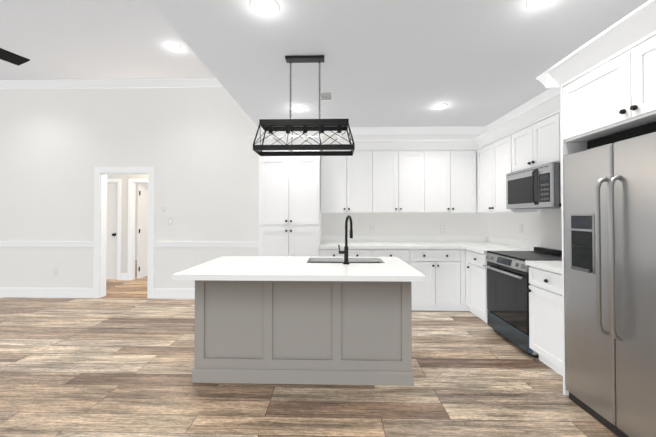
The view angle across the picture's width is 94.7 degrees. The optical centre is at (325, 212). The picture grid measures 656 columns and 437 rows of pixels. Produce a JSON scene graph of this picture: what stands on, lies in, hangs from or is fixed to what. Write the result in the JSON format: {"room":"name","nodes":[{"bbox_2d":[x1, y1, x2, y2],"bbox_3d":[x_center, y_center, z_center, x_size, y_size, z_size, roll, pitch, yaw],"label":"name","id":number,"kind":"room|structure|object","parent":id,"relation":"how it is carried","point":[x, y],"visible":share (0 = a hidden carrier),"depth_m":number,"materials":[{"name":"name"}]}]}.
{"room":"kitchen","nodes":[
{"label":"kitchen","id":0,"kind":"room"},
{"bbox_2d":[0,0,215,79],"bbox_3d":[-4.110,-2.236,1.172,5.900,0.100,7.560,0,-1,1],"label":"ceiling","id":1,"kind":"structure","parent":0,"point":[88,39],"depth_m":3.84,"materials":[{"name":"paint"}]},
{"bbox_2d":[0,48,29,65],"bbox_3d":[-2.752,-1.663,1.881,1.197,1.029,1.222,0,-1,1],"label":"ceiling fan","id":2,"kind":"object","parent":1,"relation":"hanging from","point":[11,57],"visible":1,"depth_m":2.38,"materials":[{"name":"black"}]},
{"bbox_2d":[167,43,182,51],"bbox_3d":[-1.977,-2.148,3.957,0.195,0.010,0.195,1,-1,-38],"label":"recessed light","id":3,"kind":"object","parent":1,"relation":"in","point":[174,47],"depth_m":3.94,"materials":[{"name":"white paint"}]},
{"bbox_2d":[107,174,147,272],"bbox_3d":[-3.875,0.185,6.309,4.300,2.440,0.100,0,-1,1],"label":"wall","id":4,"kind":"structure","parent":0,"point":[124,230],"depth_m":6.26,"materials":[{"name":"paint"}]},
{"bbox_2d":[106,183,117,278],"bbox_3d":[-4.721,0.394,6.294,0.782,2.005,0.090,0,-1,1],"label":"hall door","id":5,"kind":"structure","parent":4,"relation":"in","point":[112,217],"depth_m":6.30,"materials":[{"name":"white paint"}]},
{"bbox_2d":[137,183,147,278],"bbox_3d":[-3.919,0.400,6.747,0.090,2.005,0.776,0,-1,1],"label":"hall door","id":6,"kind":"structure","parent":4,"relation":"in","point":[142,241],"depth_m":6.49,"materials":[{"name":"white paint"}]},
{"bbox_2d":[0,87,487,287],"bbox_3d":[-2.200,-0.377,4.942,9.760,3.530,0.120,0,-1,1],"label":"wall","id":7,"kind":"structure","parent":0,"point":[191,145],"depth_m":4.91,"materials":[{"name":"paint"}]},
{"bbox_2d":[0,287,92,297],"bbox_3d":[-5.361,1.309,4.936,3.200,0.160,0.016,0,-1,1],"label":"baseboard","id":8,"kind":"structure","parent":7,"relation":"attached to","point":[29,292],"depth_m":4.91,"materials":[{"name":"white paint"}]},
{"bbox_2d":[53,268,57,274],"bbox_3d":[-4.402,0.971,4.919,0.072,0.116,0.008,0,-1,1],"label":"outlet","id":9,"kind":"object","parent":7,"relation":"attached to","point":[55,270],"depth_m":4.92,"materials":[{"name":"white plastic"}]},
{"bbox_2d":[0,78,222,88],"bbox_3d":[-4.012,-2.083,4.910,5.900,0.118,0.078,0,-1,1],"label":"crown molding","id":10,"kind":"structure","parent":7,"relation":"attached to","point":[112,83],"depth_m":4.89,"materials":[{"name":"white paint"}]},
{"bbox_2d":[93,167,154,297],"bbox_3d":[-3.270,0.329,4.961,0.980,2.120,0.160,0,-1,1],"label":"door frame","id":11,"kind":"structure","parent":7,"relation":"attached to","point":[101,180],"depth_m":4.87,"materials":[{"name":"white paint"}]},
{"bbox_2d":[0,241,257,246],"bbox_3d":[-3.948,0.520,4.903,6.028,0.088,0.027,0,-1,1],"label":"trim","id":12,"kind":"structure","parent":7,"relation":"attached to","point":[91,244],"depth_m":4.89,"materials":[{"name":"white paint"}]},
{"bbox_2d":[168,218,172,224],"bbox_3d":[-2.512,0.148,4.879,0.072,0.116,0.008,0,-1,1],"label":"light switch","id":13,"kind":"object","parent":7,"relation":"attached to","point":[170,220],"depth_m":4.88,"materials":[{"name":"white plastic"}]},
{"bbox_2d":[153,288,194,298],"bbox_3d":[-1.858,1.307,4.845,1.848,0.160,0.016,0,-1,1],"label":"baseboard","id":14,"kind":"structure","parent":7,"relation":"attached to","point":[165,293],"depth_m":4.85,"materials":[{"name":"white paint"}]},
{"bbox_2d":[321,140,376,212],"bbox_3d":[0.338,-0.515,4.651,0.830,1.060,0.327,0,-1,1],"label":"upper cabinet","id":15,"kind":"object","parent":7,"relation":"attached to","point":[348,183],"depth_m":4.49,"materials":[{"name":"white wood"}]},
{"bbox_2d":[369,225,373,232],"bbox_3d":[0.722,0.267,4.794,0.072,0.116,0.008,0,-1,1],"label":"outlet","id":16,"kind":"object","parent":7,"relation":"attached to","point":[371,230],"depth_m":4.79,"materials":[{"name":"white plastic"}]},
{"bbox_2d":[259,126,484,135],"bbox_3d":[0.706,-1.284,4.779,3.540,0.100,0.076,0,-1,1],"label":"crown molding","id":17,"kind":"structure","parent":7,"relation":"attached to","point":[456,129],"depth_m":4.77,"materials":[{"name":"white paint"}]},
{"bbox_2d":[377,139,428,212],"bbox_3d":[1.073,-0.515,4.632,0.883,1.060,0.327,0,-1,1],"label":"upper cabinet","id":18,"kind":"object","parent":7,"relation":"attached to","point":[408,176],"depth_m":4.47,"materials":[{"name":"white wood"}]},
{"bbox_2d":[321,236,487,243],"bbox_3d":[1.240,0.422,4.770,2.628,0.100,0.019,0,-1,1],"label":"backsplash","id":19,"kind":"structure","parent":7,"relation":"attached to","point":[431,239],"depth_m":4.75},
{"bbox_2d":[429,139,476,212],"bbox_3d":[1.807,-0.515,4.612,0.827,1.060,0.327,0,-1,1],"label":"upper cabinet","id":20,"kind":"object","parent":7,"relation":"attached to","point":[452,162],"depth_m":4.45,"materials":[{"name":"white wood"}]},
{"bbox_2d":[0,260,617,436],"bbox_3d":[-2.196,1.417,3.150,9.820,0.102,11.900,0,-1,1],"label":"floor","id":21,"kind":"structure","parent":0,"point":[96,367],"depth_m":2.31,"materials":[{"name":"brown wood"}]},
{"bbox_2d":[248,136,320,256],"bbox_3d":[-0.570,0.173,4.474,0.972,2.420,0.711,0,-1,1],"label":"pantry cabinet","id":22,"kind":"object","parent":21,"relation":"on","point":[289,223],"visible":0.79,"depth_m":4.22,"materials":[{"name":"white wood"}]},
{"bbox_2d":[188,259,413,385],"bbox_3d":[-0.182,0.925,2.722,1.756,0.875,0.663,0,-1,1],"label":"kitchen island","id":23,"kind":"object","parent":21,"relation":"on","point":[345,320],"depth_m":2.41,"materials":[{"name":"grey wood"}]},
{"bbox_2d":[172,263,425,282],"bbox_3d":[-0.191,0.463,2.384,1.780,0.039,0.549,0,-1,1],"label":"island countertop","id":24,"kind":"structure","parent":23,"relation":"on","point":[234,272],"depth_m":2.25,"materials":[{"name":"white stone"}]},
{"bbox_2d":[338,215,352,263],"bbox_3d":[0.175,0.237,2.674,0.136,0.420,0.190,0,-1,1],"label":"faucet","id":25,"kind":"object","parent":24,"relation":"on","point":[345,252],"depth_m":2.60,"materials":[{"name":"black metal"}]},
{"bbox_2d":[320,248,379,256],"bbox_3d":[0.320,0.946,4.489,0.803,0.875,0.617,0,-1,1],"label":"base cabinet","id":26,"kind":"object","parent":21,"relation":"on","point":[324,252],"depth_m":4.19,"materials":[{"name":"white wood"}]},
{"bbox_2d":[380,248,415,309],"bbox_3d":[0.901,0.945,4.473,0.662,0.875,0.617,0,-1,1],"label":"base cabinet","id":27,"kind":"object","parent":21,"relation":"on","point":[408,255],"depth_m":4.17,"materials":[{"name":"white wood"}]},
{"bbox_2d":[416,248,459,310],"bbox_3d":[1.499,0.945,4.458,0.835,0.875,0.617,0,-1,1],"label":"base cabinet","id":28,"kind":"object","parent":21,"relation":"on","point":[452,269],"depth_m":4.16,"materials":[{"name":"white wood"}]},
{"bbox_2d":[320,240,511,247],"bbox_3d":[1.232,0.488,4.458,2.628,0.039,0.641,0,-1,1],"label":"countertop","id":29,"kind":"structure","parent":28,"relation":"on","point":[324,243],"depth_m":4.37,"materials":[{"name":"white stone"}]},
{"bbox_2d":[472,248,531,251],"bbox_3d":[2.204,0.481,3.839,0.652,0.039,0.547,0,-1,1],"label":"countertop","id":30,"kind":"structure","parent":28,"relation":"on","point":[473,249],"depth_m":3.72,"materials":[{"name":"white stone"}]},
{"bbox_2d":[460,248,488,322],"bbox_3d":[2.184,0.938,3.856,0.693,0.875,0.592,0,-1,1],"label":"base cabinet","id":31,"kind":"object","parent":21,"relation":"on","point":[473,276],"depth_m":3.92,"materials":[{"name":"white wood"}]},
{"bbox_2d":[483,247,561,357],"bbox_3d":[2.158,0.885,3.178,0.666,0.965,0.756,0,-1,1],"label":"range","id":32,"kind":"object","parent":21,"relation":"on","point":[508,284],"visible":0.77,"depth_m":3.12,"materials":[{"name":"silver metal"}]},
{"bbox_2d":[525,264,562,375],"bbox_3d":[2.182,0.922,2.523,0.628,0.875,0.539,0,-1,1],"label":"base cabinet","id":33,"kind":"object","parent":21,"relation":"on","point":[545,288],"depth_m":2.58,"materials":[{"name":"white wood"}]},
{"bbox_2d":[525,260,561,275],"bbox_3d":[2.170,0.465,2.528,0.652,0.039,0.539,0,-1,1],"label":"countertop","id":34,"kind":"structure","parent":33,"relation":"on","point":[549,266],"depth_m":2.60,"materials":[{"name":"white stone"}]},
{"bbox_2d":[536,0,655,394],"bbox_3d":[2.066,0.136,1.785,0.820,2.430,1.204,0,-1,1],"label":"surround","id":35,"kind":"object","parent":21,"relation":"on","point":[604,81],"visible":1,"depth_m":1.90,"materials":[{"name":"white wood"}]},
{"bbox_2d":[564,132,655,436],"bbox_3d":[2.066,0.463,1.765,0.775,1.775,0.900,0,-1,1],"label":"fridge","id":36,"kind":"object","parent":21,"relation":"on","point":[610,245],"visible":0.98,"depth_m":1.81,"materials":[{"name":"grey metal"}]},
{"bbox_2d":[150,0,648,127],"bbox_3d":[0.649,-1.833,1.044,3.620,0.910,7.560,0,-1,1],"label":"ceiling","id":37,"kind":"structure","parent":0,"point":[398,63],"depth_m":2.56,"materials":[{"name":"paint"}]},
{"bbox_2d":[250,0,279,15],"bbox_3d":[-0.406,-1.361,2.006,0.195,0.010,0.195,0,-1,-5],"label":"recessed light","id":38,"kind":"object","parent":37,"relation":"in","point":[266,7],"depth_m":2.00,"materials":[{"name":"white paint"}]},
{"bbox_2d":[291,106,305,111],"bbox_3d":[-0.357,-1.338,3.925,0.195,0.010,0.195,0,-1,-5],"label":"recessed light","id":39,"kind":"object","parent":37,"relation":"in","point":[296,108],"depth_m":3.90,"materials":[{"name":"white paint"}]},
{"bbox_2d":[253,55,354,155],"bbox_3d":[-0.184,-0.938,2.655,0.852,0.839,0.274,0,-1,1],"label":"pendant light","id":40,"kind":"object","parent":37,"relation":"hanging from","point":[319,125],"visible":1,"depth_m":2.63,"materials":[{"name":"black metal"}]},
{"bbox_2d":[320,91,332,100],"bbox_3d":[0.003,-1.344,3.501,0.150,0.009,0.250,0,-1,1],"label":"ceiling vent","id":41,"kind":"object","parent":37,"relation":"in","point":[326,96],"visible":0.96,"depth_m":3.47,"materials":[{"name":"white metal"}]},
{"bbox_2d":[432,103,448,108],"bbox_3d":[1.452,-1.339,3.838,0.195,0.010,0.195,1,-1,-38],"label":"recessed light","id":42,"kind":"object","parent":37,"relation":"in","point":[438,106],"depth_m":3.82,"materials":[{"name":"white paint"}]},
{"bbox_2d":[526,0,555,8],"bbox_3d":[1.392,-1.362,1.929,0.195,0.010,0.195,1,-1,-38],"label":"recessed light","id":43,"kind":"object","parent":37,"relation":"in","point":[534,4],"depth_m":1.97,"materials":[{"name":"white paint"}]},
{"bbox_2d":[488,208,561,249],"bbox_3d":[2.518,-0.424,0.978,0.120,3.530,7.560,0,-1,1],"label":"wall","id":44,"kind":"structure","parent":0,"point":[544,226],"depth_m":3.70,"materials":[{"name":"paint"}]},
{"bbox_2d":[476,151,476,212],"bbox_3d":[2.385,-0.451,4.565,0.327,0.930,0.390,0,-1,1],"label":"upper cabinet","id":45,"kind":"object","parent":44,"relation":"attached to","point":[476,151],"depth_m":4.50,"materials":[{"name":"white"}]},
{"bbox_2d":[477,124,539,212],"bbox_3d":[2.370,-0.523,4.001,0.327,1.060,0.856,0,-1,1],"label":"upper cabinet","id":46,"kind":"object","parent":44,"relation":"attached to","point":[493,155],"depth_m":3.96,"materials":[{"name":"white wood"}]},
{"bbox_2d":[488,236,539,250],"bbox_3d":[2.511,0.407,3.489,0.021,0.100,2.476,0,-1,1],"label":"backsplash","id":47,"kind":"structure","parent":44,"relation":"attached to","point":[491,239],"depth_m":4.01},
{"bbox_2d":[519,224,522,232],"bbox_3d":[2.532,0.206,3.921,0.006,0.116,0.072,0,-1,1],"label":"outlet","id":48,"kind":"object","parent":44,"relation":"attached to","point":[520,225],"depth_m":3.91,"materials":[{"name":"white plastic"}]},
{"bbox_2d":[485,88,559,131],"bbox_3d":[2.420,-1.329,0.991,0.076,0.100,7.560,0,-1,1],"label":"crown molding","id":49,"kind":"structure","parent":44,"relation":"attached to","point":[544,95],"depth_m":3.78,"materials":[{"name":"white paint"}]},
{"bbox_2d":[509,96,560,172],"bbox_3d":[2.349,-0.762,3.194,0.327,0.600,0.764,0,-1,1],"label":"upper cabinet","id":50,"kind":"object","parent":44,"relation":"attached to","point":[530,137],"depth_m":3.14,"materials":[{"name":"white wood"}]},
{"bbox_2d":[506,163,560,208],"bbox_3d":[2.294,-0.250,3.188,0.436,0.416,0.752,0,-1,1],"label":"microwave","id":51,"kind":"object","parent":50,"relation":"attached to","point":[537,187],"visible":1,"depth_m":3.03,"materials":[{"name":"grey metal"}]},
{"bbox_2d":[557,96,560,205],"bbox_3d":[2.332,-0.540,2.538,0.327,1.060,0.543,0,-1,1],"label":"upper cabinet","id":52,"kind":"object","parent":44,"relation":"attached to","point":[558,97],"depth_m":2.80,"materials":[{"name":"white wood"}]}
]}

